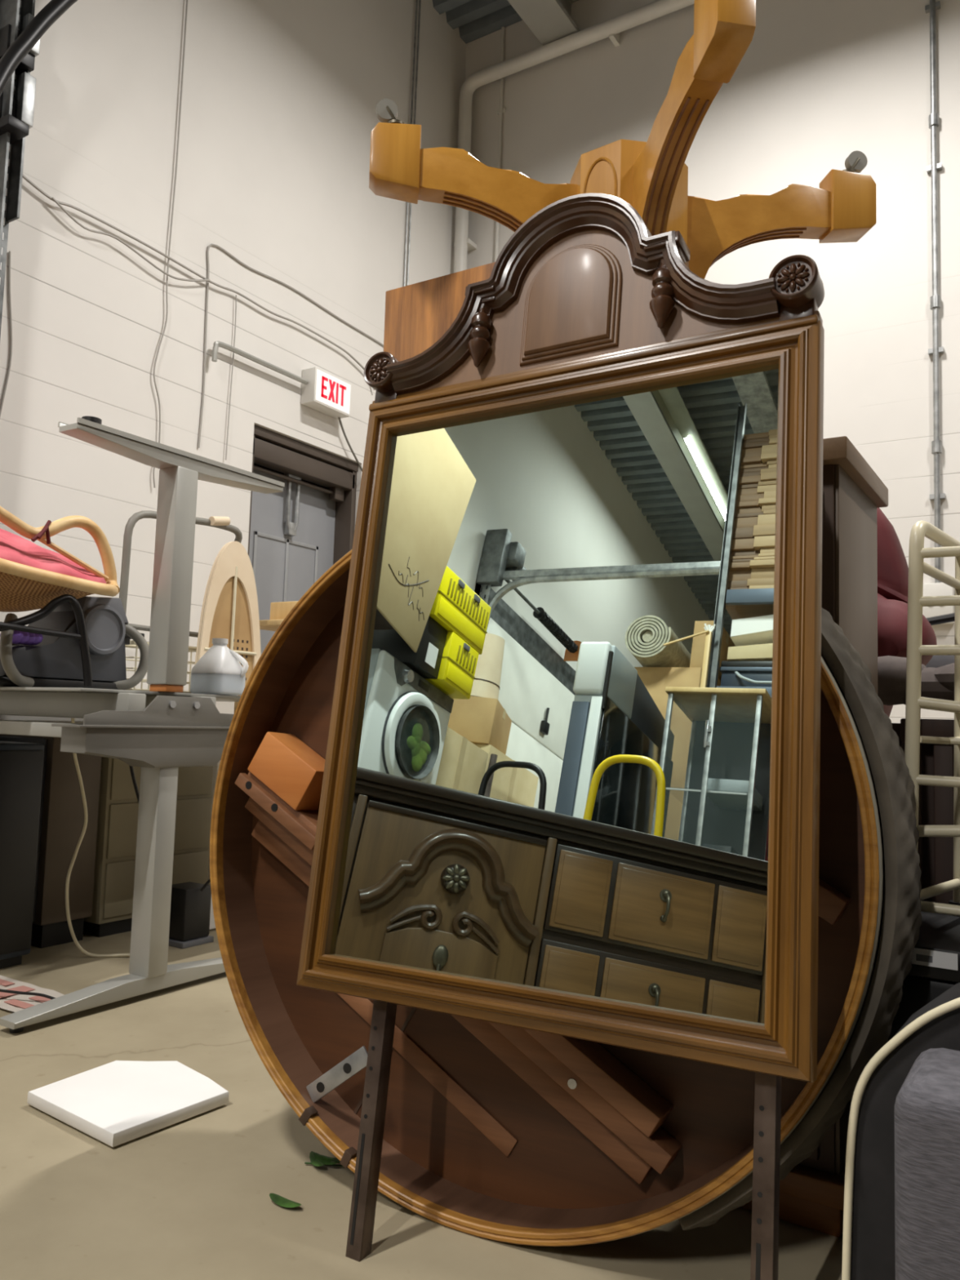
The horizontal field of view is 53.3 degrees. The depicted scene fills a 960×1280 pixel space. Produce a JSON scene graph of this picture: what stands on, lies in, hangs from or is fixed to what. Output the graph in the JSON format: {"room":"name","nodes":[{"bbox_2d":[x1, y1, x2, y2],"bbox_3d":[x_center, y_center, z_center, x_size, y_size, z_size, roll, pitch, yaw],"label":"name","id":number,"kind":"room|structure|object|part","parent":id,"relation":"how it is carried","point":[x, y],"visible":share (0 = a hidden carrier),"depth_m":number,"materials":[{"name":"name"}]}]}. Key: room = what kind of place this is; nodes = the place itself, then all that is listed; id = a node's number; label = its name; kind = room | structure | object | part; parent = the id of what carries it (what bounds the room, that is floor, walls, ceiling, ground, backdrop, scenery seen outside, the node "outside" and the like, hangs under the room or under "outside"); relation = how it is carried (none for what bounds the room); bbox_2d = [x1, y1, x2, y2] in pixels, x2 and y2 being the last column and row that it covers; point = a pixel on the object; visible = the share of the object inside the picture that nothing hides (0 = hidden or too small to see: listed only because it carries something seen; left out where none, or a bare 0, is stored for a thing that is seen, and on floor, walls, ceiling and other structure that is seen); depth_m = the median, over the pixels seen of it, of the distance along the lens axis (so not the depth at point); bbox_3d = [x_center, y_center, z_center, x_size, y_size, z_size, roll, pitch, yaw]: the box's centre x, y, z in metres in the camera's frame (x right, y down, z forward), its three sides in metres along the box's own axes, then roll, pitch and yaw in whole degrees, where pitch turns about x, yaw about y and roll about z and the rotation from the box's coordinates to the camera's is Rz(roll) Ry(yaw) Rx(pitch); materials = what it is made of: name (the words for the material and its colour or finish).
{"room":"furniture storage warehouse","nodes":[
{"label":"furniture storage warehouse","id":0,"kind":"room"},
{"bbox_2d":[0,0,466,723],"bbox_3d":[-4.845,-2.247,-0.745,0.220,5.700,17.200,-1,-6,32],"label":"wall","id":1,"kind":"structure","parent":0,"point":[280,98],"depth_m":4.58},
{"bbox_2d":[0,251,12,416],"bbox_3d":[-1.854,-1.159,3.748,0.008,0.741,0.047,-1,-6,32],"label":"cord","id":2,"kind":"object","parent":1,"relation":"attached to","point":[9,255],"visible":1,"depth_m":3.76,"materials":[{"name":"paint"}]},
{"bbox_2d":[0,0,40,337],"bbox_3d":[-1.826,-1.560,3.629,0.198,3.420,0.180,-1,-6,32],"label":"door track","id":3,"kind":"object","parent":1,"relation":"attached to","point":[17,100],"visible":0.81,"depth_m":3.70,"materials":[{"name":"black metal"}]},
{"bbox_2d":[0,0,77,96],"bbox_3d":[-1.665,-3.099,3.782,0.169,2.560,0.544,0,-5,16],"label":"hose","id":4,"kind":"object","parent":1,"relation":"attached to","point":[53,10],"visible":1,"depth_m":3.62,"materials":[{"name":"black rubber"}]},
{"bbox_2d":[51,196,209,281],"bbox_3d":[-1.522,-1.727,4.244,0.009,0.085,0.834,-1,-6,32],"label":"cord","id":5,"kind":"object","parent":1,"relation":"attached to","point":[52,197],"visible":1,"depth_m":4.19,"materials":[{"name":"paint"}]},
{"bbox_2d":[152,0,187,488],"bbox_3d":[-1.420,-2.511,4.467,0.008,3.661,0.068,-1,-6,32],"label":"cord","id":6,"kind":"object","parent":1,"relation":"attached to","point":[186,10],"visible":0.89,"depth_m":4.42,"materials":[{"name":"paint"}]},
{"bbox_2d":[22,174,375,390],"bbox_3d":[-1.231,-1.673,4.721,0.011,0.189,2.297,-1,-6,32],"label":"cord","id":7,"kind":"object","parent":1,"relation":"attached to","point":[24,177],"visible":0.86,"depth_m":4.45,"materials":[{"name":"paint"}]},
{"bbox_2d":[225,294,236,460],"bbox_3d":[-1.228,-1.299,4.729,0.006,0.840,0.020,-1,-6,32],"label":"cord","id":8,"kind":"object","parent":1,"relation":"attached to","point":[236,295],"visible":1,"depth_m":4.73,"materials":[{"name":"paint"}]},
{"bbox_2d":[211,341,307,384],"bbox_3d":[-1.109,-1.369,4.871,0.026,0.112,0.651,-1,-6,32],"label":"conduit","id":9,"kind":"object","parent":1,"relation":"attached to","point":[216,344],"visible":1,"depth_m":4.80,"materials":[{"name":"grey metal"}]},
{"bbox_2d":[197,243,383,448],"bbox_3d":[-0.941,-1.363,5.204,0.010,1.024,1.471,-1,-6,32],"label":"cord","id":10,"kind":"object","parent":1,"relation":"attached to","point":[211,244],"visible":0.89,"depth_m":4.62,"materials":[{"name":"paint"}]},
{"bbox_2d":[253,463,328,488],"bbox_3d":[-1.221,0.025,5.316,0.170,2.400,1.060,-1,-6,32],"label":"trim","id":11,"kind":"structure","parent":1,"relation":"attached to","point":[254,464],"depth_m":5.37,"materials":[{"name":"black metal"}]},
{"bbox_2d":[248,465,344,653],"bbox_3d":[-1.072,0.144,5.210,0.130,2.145,0.780,-1,-6,32],"label":"door","id":12,"kind":"structure","parent":1,"relation":"in","point":[292,531],"depth_m":5.27,"materials":[{"name":"grey paint"}]},
{"bbox_3d":[-1.084,0.206,5.211,0.008,1.530,0.500,-1,-6,32],"label":"panel moulding","id":13,"kind":"part","parent":12,"relation":"part of","materials":[{"name":"grey metal"}]},
{"bbox_2d":[247,424,358,564],"bbox_3d":[-1.055,0.074,5.207,0.195,2.290,0.856,-1,-6,32],"label":"trim","id":14,"kind":"structure","parent":1,"relation":"attached to","point":[273,451],"depth_m":5.33,"materials":[{"name":"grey metal"}]},
{"bbox_2d":[300,366,351,418],"bbox_3d":[-0.844,-1.357,5.273,0.102,0.190,0.300,-1,-6,32],"label":"exit sign","id":15,"kind":"object","parent":1,"relation":"attached to","point":[325,393],"visible":1,"depth_m":5.21,"materials":[{"name":"white paint"}]},
{"bbox_2d":[337,417,362,471],"bbox_3d":[-0.734,-1.111,5.474,0.010,0.288,0.259,-1,-6,32],"label":"cord","id":16,"kind":"object","parent":1,"relation":"attached to","point":[339,418],"visible":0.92,"depth_m":5.45,"materials":[{"name":"grey plastic"}]},
{"bbox_2d":[403,0,421,286],"bbox_3d":[-0.436,-2.942,6.048,0.012,2.480,0.065,-1,-6,32],"label":"cord","id":17,"kind":"object","parent":1,"relation":"attached to","point":[416,1],"visible":0.48,"depth_m":6.08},
{"bbox_2d":[0,928,842,1279],"bbox_3d":[0.142,0.539,-4.064,12.450,0.100,17.400,-1,-6,32],"label":"floor","id":18,"kind":"structure","parent":0,"point":[189,1198],"depth_m":1.62,"materials":[{"name":"concrete"}]},
{"bbox_2d":[0,741,44,968],"bbox_3d":[-1.730,0.679,3.113,0.570,0.700,0.280,-1,-6,32],"label":"cabinet","id":19,"kind":"object","parent":18,"relation":"on","point":[21,764],"visible":1,"depth_m":3.02,"materials":[{"name":"black plastic"}]},
{"bbox_2d":[0,975,63,1012],"bbox_3d":[-1.343,1.001,2.717,0.495,0.008,0.180,-1,-6,32],"label":"flyer","id":20,"kind":"object","parent":18,"relation":"on","point":[14,1002],"visible":0.59,"depth_m":2.69,"materials":[{"name":"paper"}]},
{"bbox_2d":[0,978,14,986],"bbox_3d":[-1.401,1.004,2.807,0.080,0.002,0.030,-1,-6,32],"label":"print","id":21,"kind":"object","parent":20,"relation":"on","point":[3,982],"depth_m":2.80,"materials":[{"name":"pink fabric"}]},
{"bbox_2d":[0,985,35,998],"bbox_3d":[-1.332,0.998,2.711,0.060,0.002,0.120,-1,-6,32],"label":"print","id":22,"kind":"object","parent":20,"relation":"on","point":[23,988],"depth_m":2.73,"materials":[{"name":"pink fabric"}]},
{"bbox_2d":[4,999,35,1008],"bbox_3d":[-1.255,0.992,2.609,0.100,0.002,0.030,-1,-6,32],"label":"print","id":23,"kind":"object","parent":20,"relation":"on","point":[11,1003],"depth_m":2.61,"materials":[{"name":"pink fabric"}]},
{"bbox_2d":[0,988,55,999],"bbox_3d":[-1.227,0.988,2.637,0.297,0.037,0.022,1,-5,8],"label":"cord","id":24,"kind":"object","parent":20,"relation":"on","point":[1,990],"visible":0.54,"depth_m":2.63,"materials":[{"name":"black plastic"}]},
{"bbox_2d":[28,995,51,1002],"bbox_3d":[-1.203,0.997,2.653,0.100,0.002,0.040,-1,-6,32],"label":"print","id":25,"kind":"object","parent":20,"relation":"on","point":[35,998],"depth_m":2.65,"materials":[{"name":"pink fabric"}]},
{"bbox_2d":[0,733,102,948],"bbox_3d":[-1.622,0.702,3.463,0.460,0.720,0.212,-1,-6,32],"label":"base cabinet","id":26,"kind":"object","parent":18,"relation":"on","point":[61,819],"visible":0.63,"depth_m":3.32,"materials":[{"name":"beige wood"}]},
{"bbox_3d":[-1.678,0.653,3.385,0.410,0.620,0.012,-1,-6,32],"label":"panel","id":27,"kind":"part","parent":26,"relation":"part of","materials":[{"name":"grey plastic"}]},
{"bbox_2d":[0,686,240,1033],"bbox_3d":[-1.276,0.627,3.366,1.300,0.874,1.480,-1,-6,32],"label":"desk","id":28,"kind":"object","parent":18,"relation":"on","point":[160,733],"visible":0.82,"depth_m":2.76,"materials":[{"name":"grey metal"}]},
{"bbox_3d":[-1.599,0.266,2.989,1.100,0.040,0.060,-1,-6,32],"label":"rail","id":29,"kind":"part","parent":28,"relation":"part of","materials":[{"name":"grey metal"}]},
{"bbox_2d":[0,506,119,686],"bbox_3d":[-1.491,-0.144,2.899,0.649,0.576,0.891,-1,-6,32],"label":"rattan chair","id":30,"kind":"object","parent":28,"relation":"on","point":[33,576],"visible":1,"depth_m":2.82,"materials":[{"name":"wicker"}]},
{"bbox_3d":[-1.479,-0.188,2.872,0.527,0.207,0.832,-1,-6,32],"label":"woven seat","id":31,"kind":"part","parent":30,"relation":"part of","materials":[{"name":"wicker"}]},
{"bbox_2d":[0,528,106,583],"bbox_3d":[-1.452,-0.293,2.876,0.430,0.266,0.861,-1,-6,32],"label":"cushion","id":32,"kind":"object","parent":30,"relation":"on","point":[13,548],"depth_m":2.86,"materials":[{"name":"pink fabric"}]},
{"bbox_3d":[-1.341,-0.303,2.767,0.062,0.273,0.688,-2,-6,35],"label":"arm","id":33,"kind":"part","parent":30,"relation":"part of","materials":[{"name":"wicker"}]},
{"bbox_2d":[0,595,148,689],"bbox_3d":[-1.349,0.004,3.042,0.316,0.308,0.529,-1,-6,32],"label":"vacuum cleaner","id":34,"kind":"object","parent":28,"relation":"on","point":[55,661],"visible":0.88,"depth_m":3.02,"materials":[{"name":"grey plastic"}]},
{"bbox_2d":[0,630,43,645],"bbox_3d":[-1.379,-0.009,2.879,0.090,0.048,0.120,-1,-6,32],"label":"bag","id":35,"kind":"object","parent":34,"relation":"on","point":[19,637],"visible":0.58,"depth_m":2.86,"materials":[{"name":"fabric"}]},
{"bbox_2d":[51,595,128,624],"bbox_3d":[-1.297,-0.100,3.139,0.225,0.082,0.190,-1,-6,32],"label":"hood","id":36,"kind":"object","parent":34,"relation":"attached to","point":[64,613],"depth_m":3.05,"materials":[{"name":"grey plastic"}]},
{"bbox_2d":[65,717,129,957],"bbox_3d":[-1.221,0.660,3.210,0.321,0.787,0.066,3,-5,-11],"label":"cord","id":37,"kind":"object","parent":28,"relation":"hanging from","point":[85,806],"visible":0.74,"depth_m":3.17,"materials":[{"name":"beige paint"}]},
{"bbox_3d":[-1.236,0.202,3.473,1.200,0.008,1.330,-1,-6,32],"label":"panel","id":38,"kind":"part","parent":28,"relation":"part of","materials":[{"name":"grey metal"}]},
{"bbox_2d":[128,764,139,803],"bbox_3d":[-1.084,0.455,3.020,0.104,0.373,0.032,4,-5,-26],"label":"cord","id":39,"kind":"object","parent":28,"relation":"hanging from","point":[131,770],"visible":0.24,"depth_m":3.03,"materials":[{"name":"black plastic"}]},
{"bbox_2d":[57,416,284,692],"bbox_3d":[-0.911,-0.213,2.877,0.090,0.740,0.780,-1,-6,32],"label":"table leg","id":40,"kind":"object","parent":28,"relation":"on","point":[180,472],"visible":1,"depth_m":2.83,"materials":[{"name":"grey metal"}]},
{"bbox_3d":[-0.930,0.144,2.838,0.073,0.020,0.064,-1,-6,32],"label":"plate","id":41,"kind":"part","parent":40,"relation":"part of","materials":[{"name":"orange wood"}]},
{"bbox_2d":[119,510,242,693],"bbox_3d":[-1.219,-0.147,3.693,0.268,0.723,0.599,-1,-6,32],"label":"cart","id":42,"kind":"object","parent":28,"relation":"on","point":[221,522],"visible":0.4,"depth_m":3.46,"materials":[{"name":"grey painted steel"},{"name":"cream plastic"}]},
{"bbox_2d":[124,640,196,693],"bbox_3d":[-1.254,0.108,3.702,0.184,0.182,0.357,-1,-6,32],"label":"wire basket","id":43,"kind":"object","parent":42,"relation":"on","point":[132,644],"visible":0.23,"depth_m":3.70,"materials":[{"name":"white metal"}]},
{"bbox_3d":[-1.155,-0.143,3.671,0.088,0.687,0.567,-1,-6,32],"label":"handle","id":44,"kind":"part","parent":42,"relation":"part of","materials":[{"name":"grey metal"}]},
{"bbox_2d":[190,638,248,695],"bbox_3d":[-0.838,0.086,3.085,0.156,0.180,0.143,-1,-6,32],"label":"plastic jug","id":45,"kind":"object","parent":28,"relation":"on","point":[219,671],"visible":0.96,"depth_m":3.04,"materials":[{"name":"plastic"}]},
{"bbox_3d":[-0.787,0.076,3.086,0.082,0.103,0.023,2,-5,2],"label":"handle","id":46,"kind":"part","parent":45,"relation":"part of","materials":[{"name":"plastic"}]},
{"bbox_2d":[195,541,261,686],"bbox_3d":[-0.984,-0.078,3.806,0.028,0.633,0.350,-1,-6,32],"label":"wooden chair back","id":47,"kind":"object","parent":28,"relation":"on","point":[229,609],"visible":0.76,"depth_m":3.80,"materials":[{"name":"wood"}]},
{"bbox_2d":[26,1060,229,1146],"bbox_3d":[-0.725,0.951,2.002,0.335,0.026,0.325,-1,-6,32],"label":"board","id":48,"kind":"object","parent":18,"relation":"on","point":[115,1103],"visible":1,"depth_m":1.96,"materials":[{"name":"white"}]},
{"bbox_2d":[83,756,213,937],"bbox_3d":[-1.414,0.744,3.774,0.478,0.700,0.500,-1,-6,32],"label":"filing cabinet","id":49,"kind":"object","parent":18,"relation":"on","point":[118,805],"visible":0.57,"depth_m":3.52,"materials":[{"name":"beige metal"}]},
{"bbox_3d":[-1.221,0.921,3.634,0.008,0.195,0.470,-1,-6,32],"label":"drawer","id":50,"kind":"part","parent":49,"relation":"part of","materials":[{"name":"beige metal"}]},
{"bbox_3d":[-1.215,0.712,3.651,0.008,0.195,0.470,-1,-6,32],"label":"drawer","id":51,"kind":"part","parent":49,"relation":"part of","materials":[{"name":"beige metal"}]},
{"bbox_3d":[-1.208,0.503,3.668,0.008,0.195,0.470,-1,-6,32],"label":"drawer","id":52,"kind":"part","parent":49,"relation":"part of","materials":[{"name":"beige metal"}]},
{"bbox_2d":[168,881,213,948],"bbox_3d":[-1.046,0.976,3.410,0.140,0.200,0.140,-1,-6,32],"label":"trash can","id":53,"kind":"object","parent":18,"relation":"on","point":[190,907],"visible":0.8,"depth_m":3.36,"materials":[{"name":"black plastic"}]},
{"bbox_2d":[200,879,210,891],"bbox_3d":[-0.812,0.961,3.413,0.367,0.246,0.053,3,-5,-13],"label":"cord","id":54,"kind":"object","parent":18,"relation":"on","point":[206,883],"visible":0.16,"depth_m":3.38,"materials":[{"name":"black plastic"}]},
{"bbox_2d":[207,760,220,929],"bbox_3d":[-0.920,0.771,3.744,0.025,0.650,0.340,-1,-6,32],"label":"board","id":55,"kind":"object","parent":18,"relation":"on","point":[215,768],"visible":0.06,"depth_m":3.61,"materials":[{"name":"wood"}]},
{"bbox_2d":[233,619,283,714],"bbox_3d":[-0.850,0.540,4.288,0.312,1.225,0.428,-1,-6,32],"label":"wooden stool","id":56,"kind":"object","parent":18,"relation":"on","point":[265,624],"visible":0.02,"depth_m":4.17,"materials":[{"name":"brown wood"}]},
{"bbox_3d":[-1.065,0.539,4.203,0.040,1.200,0.040,-1,-6,32],"label":"leg","id":57,"kind":"part","parent":56,"relation":"part of","materials":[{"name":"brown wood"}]},
{"bbox_3d":[-0.835,-0.057,4.345,0.300,0.025,0.420,-1,-6,32],"label":"seat","id":58,"kind":"part","parent":56,"relation":"part of","materials":[{"name":"brown wood"}]},
{"bbox_2d":[270,600,297,619],"bbox_3d":[-0.804,-0.114,4.378,0.180,0.094,0.260,-1,-6,32],"label":"wooden box","id":59,"kind":"object","parent":56,"relation":"on","point":[278,611],"visible":0.16,"depth_m":4.28,"materials":[{"name":"brown wood"}]},
{"bbox_2d":[269,1193,301,1207],"bbox_3d":[-0.326,0.940,1.603,0.070,0.006,0.024,-1,-6,32],"label":"leaf","id":60,"kind":"object","parent":18,"relation":"on","point":[279,1200],"visible":1,"depth_m":1.60,"materials":[{"name":"green plant"}]},
{"bbox_2d":[304,1151,343,1167],"bbox_3d":[-0.269,0.948,1.741,0.102,0.021,0.050,1,-5,12],"label":"leaf sprig","id":61,"kind":"object","parent":18,"relation":"on","point":[317,1159],"visible":0.73,"depth_m":1.74,"materials":[{"name":"green plant"}]},
{"bbox_3d":[-0.277,0.955,1.742,0.087,0.006,0.003,1,-5,9],"label":"stem","id":62,"kind":"part","parent":61,"relation":"part of","materials":[{"name":"green plant"}]},
{"bbox_2d":[209,550,884,1246],"bbox_3d":[0.039,0.346,1.677,1.241,1.242,0.214,-1,-5,28],"label":"round table","id":63,"kind":"object","parent":18,"relation":"on","point":[495,1131],"visible":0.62,"depth_m":1.64,"materials":[{"name":"brown wood"}]},
{"bbox_3d":[-0.255,0.783,1.724,0.136,0.116,0.006,-1,-9,28],"label":"metal plate","id":64,"kind":"part","parent":63,"relation":"part of","materials":[{"name":"silver metal"}]},
{"bbox_2d":[330,549,922,1230],"bbox_3d":[0.062,0.303,1.723,1.330,1.220,0.231,-1,-5,28],"label":"blanket","id":65,"kind":"object","parent":63,"relation":"on","point":[902,917],"visible":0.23,"depth_m":1.38,"materials":[{"name":"grey fabric"}]},
{"bbox_2d":[296,192,824,1279],"bbox_3d":[0.109,0.089,1.515,0.847,1.731,0.271,-1,-6,30],"label":"dresser mirror","id":66,"kind":"object","parent":18,"relation":"on","point":[570,787],"visible":1,"depth_m":1.47,"materials":[{"name":"brown wood"}]},
{"bbox_3d":[-0.158,0.640,1.533,0.027,0.626,0.029,-3,-15,30],"label":"steel leg","id":67,"kind":"part","parent":66,"relation":"part of","materials":[{"name":"brown metal"}]},
{"bbox_2d":[369,358,390,381],"bbox_3d":[-0.188,-0.507,1.795,0.048,0.048,0.012,-3,-15,30],"label":"flower","id":68,"kind":"object","parent":66,"relation":"on","point":[380,368],"depth_m":1.79,"materials":[{"name":"brown wood"}]},
{"bbox_3d":[0.057,0.531,1.389,0.822,0.056,0.044,-3,-15,30],"label":"frame rail","id":69,"kind":"part","parent":66,"relation":"part of","materials":[{"name":"brown wood"}]},
{"bbox_3d":[0.102,0.053,1.502,0.721,0.942,0.006,-3,-15,30],"label":"glass","id":70,"kind":"part","parent":66,"relation":"part of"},
{"bbox_3d":[0.154,-0.585,1.638,0.183,0.212,0.017,-3,-15,30],"label":"crest panel","id":71,"kind":"part","parent":66,"relation":"part of","materials":[{"name":"brown wood"}]},
{"bbox_3d":[0.158,-0.617,1.647,0.704,0.293,0.073,-3,-15,30],"label":"crest moulding","id":72,"kind":"part","parent":66,"relation":"part of","materials":[{"name":"brown wood"}]},
{"bbox_3d":[0.147,-0.426,1.613,0.822,0.056,0.044,-3,-15,30],"label":"frame rail","id":73,"kind":"part","parent":66,"relation":"part of","materials":[{"name":"brown wood"}]},
{"bbox_2d":[368,311,822,411],"bbox_3d":[0.151,-0.457,1.623,0.818,0.025,0.039,-3,-15,30],"label":"frame rail","id":74,"kind":"object","parent":66,"relation":"attached to","point":[740,326],"depth_m":1.58,"materials":[{"name":"brown wood"}]},
{"bbox_3d":[0.368,0.617,1.225,0.027,0.626,0.029,-3,-15,30],"label":"steel leg","id":75,"kind":"part","parent":66,"relation":"part of","materials":[{"name":"brown metal"}]},
{"bbox_2d":[776,262,809,292],"bbox_3d":[0.463,-0.535,1.414,0.048,0.048,0.012,-3,-15,30],"label":"flower","id":76,"kind":"object","parent":66,"relation":"on","point":[790,277],"depth_m":1.41,"materials":[{"name":"brown wood"}]},
{"bbox_2d":[739,435,888,1236],"bbox_3d":[0.282,0.336,2.027,1.025,1.325,0.428,-1,-6,32],"label":"cabinet","id":77,"kind":"object","parent":18,"relation":"on","point":[811,1195],"visible":0.08,"depth_m":1.68,"materials":[{"name":"laminate"}]},
{"bbox_2d":[383,262,495,361],"bbox_3d":[0.024,-0.586,2.120,0.595,0.509,0.025,-1,-6,32],"label":"wooden board","id":78,"kind":"object","parent":77,"relation":"on","point":[417,315],"visible":0.22,"depth_m":2.22,"materials":[{"name":"brown wood"}]},
{"bbox_2d":[368,0,876,279],"bbox_3d":[0.332,-0.752,2.177,0.894,0.868,0.866,-2,-6,37],"label":"pedestal","id":79,"kind":"object","parent":77,"relation":"on","point":[651,175],"visible":0.48,"depth_m":2.12,"materials":[{"name":"brown wood"}]},
{"bbox_3d":[0.040,-0.906,2.152,0.377,0.365,0.056,2,-5,-7],"label":"leg","id":80,"kind":"part","parent":79,"relation":"part of","materials":[{"name":"brown wood"}]},
{"bbox_3d":[0.384,-0.917,1.895,0.056,0.365,0.377,3,-5,-9],"label":"leg","id":81,"kind":"part","parent":79,"relation":"part of","materials":[{"name":"brown wood"}]},
{"bbox_3d":[0.632,-0.882,2.226,0.377,0.365,0.056,2,-5,-7],"label":"leg","id":82,"kind":"part","parent":79,"relation":"part of","materials":[{"name":"brown wood"}]},
{"bbox_3d":[0.371,0.729,1.718,0.460,0.275,0.015,-1,-6,32],"label":"drawer","id":83,"kind":"part","parent":77,"relation":"part of","materials":[{"name":"brown wood"}]},
{"bbox_3d":[0.705,0.303,1.782,0.007,1.195,0.365,-1,-6,32],"label":"panel","id":84,"kind":"part","parent":77,"relation":"part of","materials":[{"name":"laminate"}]},
{"bbox_2d":[841,982,959,1279],"bbox_3d":[0.796,0.633,1.071,0.719,0.605,0.160,-1,-6,32],"label":"upholstered chair","id":85,"kind":"object","parent":18,"relation":"on","point":[868,1208],"visible":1,"depth_m":1.18,"materials":[{"name":"grey woven fabric"},{"name":"black plastic"},{"name":"cream paint"}]},
{"bbox_2d":[893,1047,959,1279],"bbox_3d":[0.722,0.691,0.895,0.598,0.455,0.196,-1,-6,32],"label":"seat cushion","id":86,"kind":"object","parent":85,"relation":"attached to","point":[926,1108],"visible":1,"depth_m":0.97,"materials":[{"name":"grey fabric"}]},
{"bbox_2d":[876,507,937,716],"bbox_3d":[0.836,0.345,2.565,0.748,1.429,0.630,-1,-6,32],"label":"recliner","id":87,"kind":"object","parent":18,"relation":"on","point":[892,566],"visible":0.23,"depth_m":2.31,"materials":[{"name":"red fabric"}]},
{"bbox_3d":[0.801,-0.209,2.578,0.697,0.325,0.320,-1,-6,32],"label":"backrest","id":88,"kind":"part","parent":87,"relation":"part of","materials":[{"name":"red fabric"}]},
{"bbox_3d":[0.979,0.126,2.277,0.190,0.507,0.260,-1,-6,32],"label":"armrest","id":89,"kind":"part","parent":87,"relation":"part of","materials":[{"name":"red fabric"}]},
{"bbox_2d":[891,718,954,903],"bbox_3d":[1.184,0.585,1.832,0.770,0.850,0.057,-1,-6,32],"label":"slatted panel","id":90,"kind":"object","parent":18,"relation":"on","point":[935,806],"visible":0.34,"depth_m":1.99,"materials":[{"name":"brown wood"}]},
{"bbox_2d":[877,655,954,705],"bbox_3d":[1.123,0.087,1.897,0.762,0.124,0.212,-1,-6,32],"label":"clothes","id":91,"kind":"object","parent":90,"relation":"on","point":[935,682],"visible":0.49,"depth_m":1.99,"materials":[{"name":"fabric"}]},
{"bbox_3d":[1.210,0.186,1.849,0.730,0.050,0.045,-1,-6,32],"label":"rail","id":92,"kind":"part","parent":90,"relation":"part of","materials":[{"name":"beige metal"}]},
{"bbox_2d":[888,900,959,1041],"bbox_3d":[1.016,0.724,1.518,0.659,0.472,0.452,-1,-6,32],"label":"case","id":93,"kind":"object","parent":18,"relation":"on","point":[935,961],"visible":0.24,"depth_m":1.49,"materials":[{"name":"black plastic"}]},
{"bbox_2d":[915,953,932,962],"bbox_3d":[0.688,0.493,1.481,0.023,0.010,0.001,-1,-6,32],"label":"print","id":94,"kind":"object","parent":93,"relation":"attached to","point":[920,957],"depth_m":1.48,"materials":[{"name":"grey plastic"}]},
{"bbox_2d":[904,520,959,939],"bbox_3d":[1.028,0.143,1.520,0.639,0.684,0.313,-1,-6,32],"label":"tube rack","id":95,"kind":"object","parent":93,"relation":"on","point":[950,547],"visible":0.77,"depth_m":1.56,"materials":[{"name":"beige metal"}]},
{"bbox_3d":[0.889,0.162,1.772,0.030,0.665,0.020,-1,-6,32],"label":"post","id":96,"kind":"part","parent":95,"relation":"part of","materials":[{"name":"beige metal"}]},
{"bbox_3d":[1.024,0.515,1.537,0.659,0.052,0.448,-1,-6,32],"label":"lid","id":97,"kind":"part","parent":93,"relation":"part of","materials":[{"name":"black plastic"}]},
{"bbox_2d":[925,613,955,667],"bbox_3d":[1.707,0.495,3.050,0.580,1.264,0.360,-1,-6,32],"label":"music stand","id":98,"kind":"object","parent":18,"relation":"on","point":[936,661],"visible":0.06,"depth_m":3.11,"materials":[{"name":"black metal"}]},
{"bbox_2d":[925,655,954,667],"bbox_3d":[1.731,0.088,3.103,0.580,0.115,0.315,-1,-6,32],"label":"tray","id":99,"kind":"object","parent":98,"relation":"on","point":[936,661],"depth_m":3.09,"materials":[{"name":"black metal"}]},
{"bbox_3d":[1.620,-0.089,3.130,0.356,0.092,0.028,-1,-5,29],"label":"arm","id":100,"kind":"part","parent":98,"relation":"part of","materials":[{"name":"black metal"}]},
{"bbox_2d":[432,0,522,43],"bbox_3d":[0.408,-5.097,-3.724,12.150,0.200,17.280,-1,-6,32],"label":"ceiling","id":101,"kind":"structure","parent":0,"point":[475,20],"depth_m":6.41,"materials":[{"name":"metal"}]},
{"bbox_2d":[465,0,959,723],"bbox_3d":[4.883,-1.609,3.373,12.270,5.700,0.200,-1,-6,32],"label":"wall","id":102,"kind":"structure","parent":0,"point":[816,83],"depth_m":5.20,"materials":[{"name":"white paint"}]},
{"bbox_2d":[494,26,506,262],"bbox_3d":[0.080,-1.558,6.265,0.060,5.190,0.029,-1,-6,32],"label":"conduit","id":103,"kind":"object","parent":102,"relation":"attached to","point":[501,110],"visible":0.34,"depth_m":6.41,"materials":[{"name":"grey metal"}]},
{"bbox_2d":[507,0,580,45],"bbox_3d":[-3.999,-4.734,-1.031,0.250,0.338,17.190,-1,-6,32],"label":"ceiling beam","id":104,"kind":"structure","parent":102,"relation":"attached to","point":[549,20],"depth_m":5.94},
{"bbox_2d":[453,0,694,272],"bbox_3d":[2.558,-1.325,4.608,6.530,5.160,0.143,-1,-6,32],"label":"pipe","id":105,"kind":"object","parent":102,"relation":"attached to","point":[611,28],"visible":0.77,"depth_m":6.21,"materials":[{"name":"white metal"}]},
{"bbox_2d":[924,0,945,582],"bbox_3d":[2.328,-2.236,4.903,0.070,3.930,0.048,-1,-6,32],"label":"conduit","id":106,"kind":"object","parent":102,"relation":"attached to","point":[933,118],"visible":1,"depth_m":4.86,"materials":[{"name":"grey metal"}]},
{"bbox_2d":[922,582,954,624],"bbox_3d":[2.248,-0.180,4.732,0.170,0.200,0.065,-1,-6,32],"label":"outlet box","id":107,"kind":"object","parent":102,"relation":"attached to","point":[931,588],"visible":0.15,"depth_m":4.70,"materials":[{"name":"white paint"}]}
]}

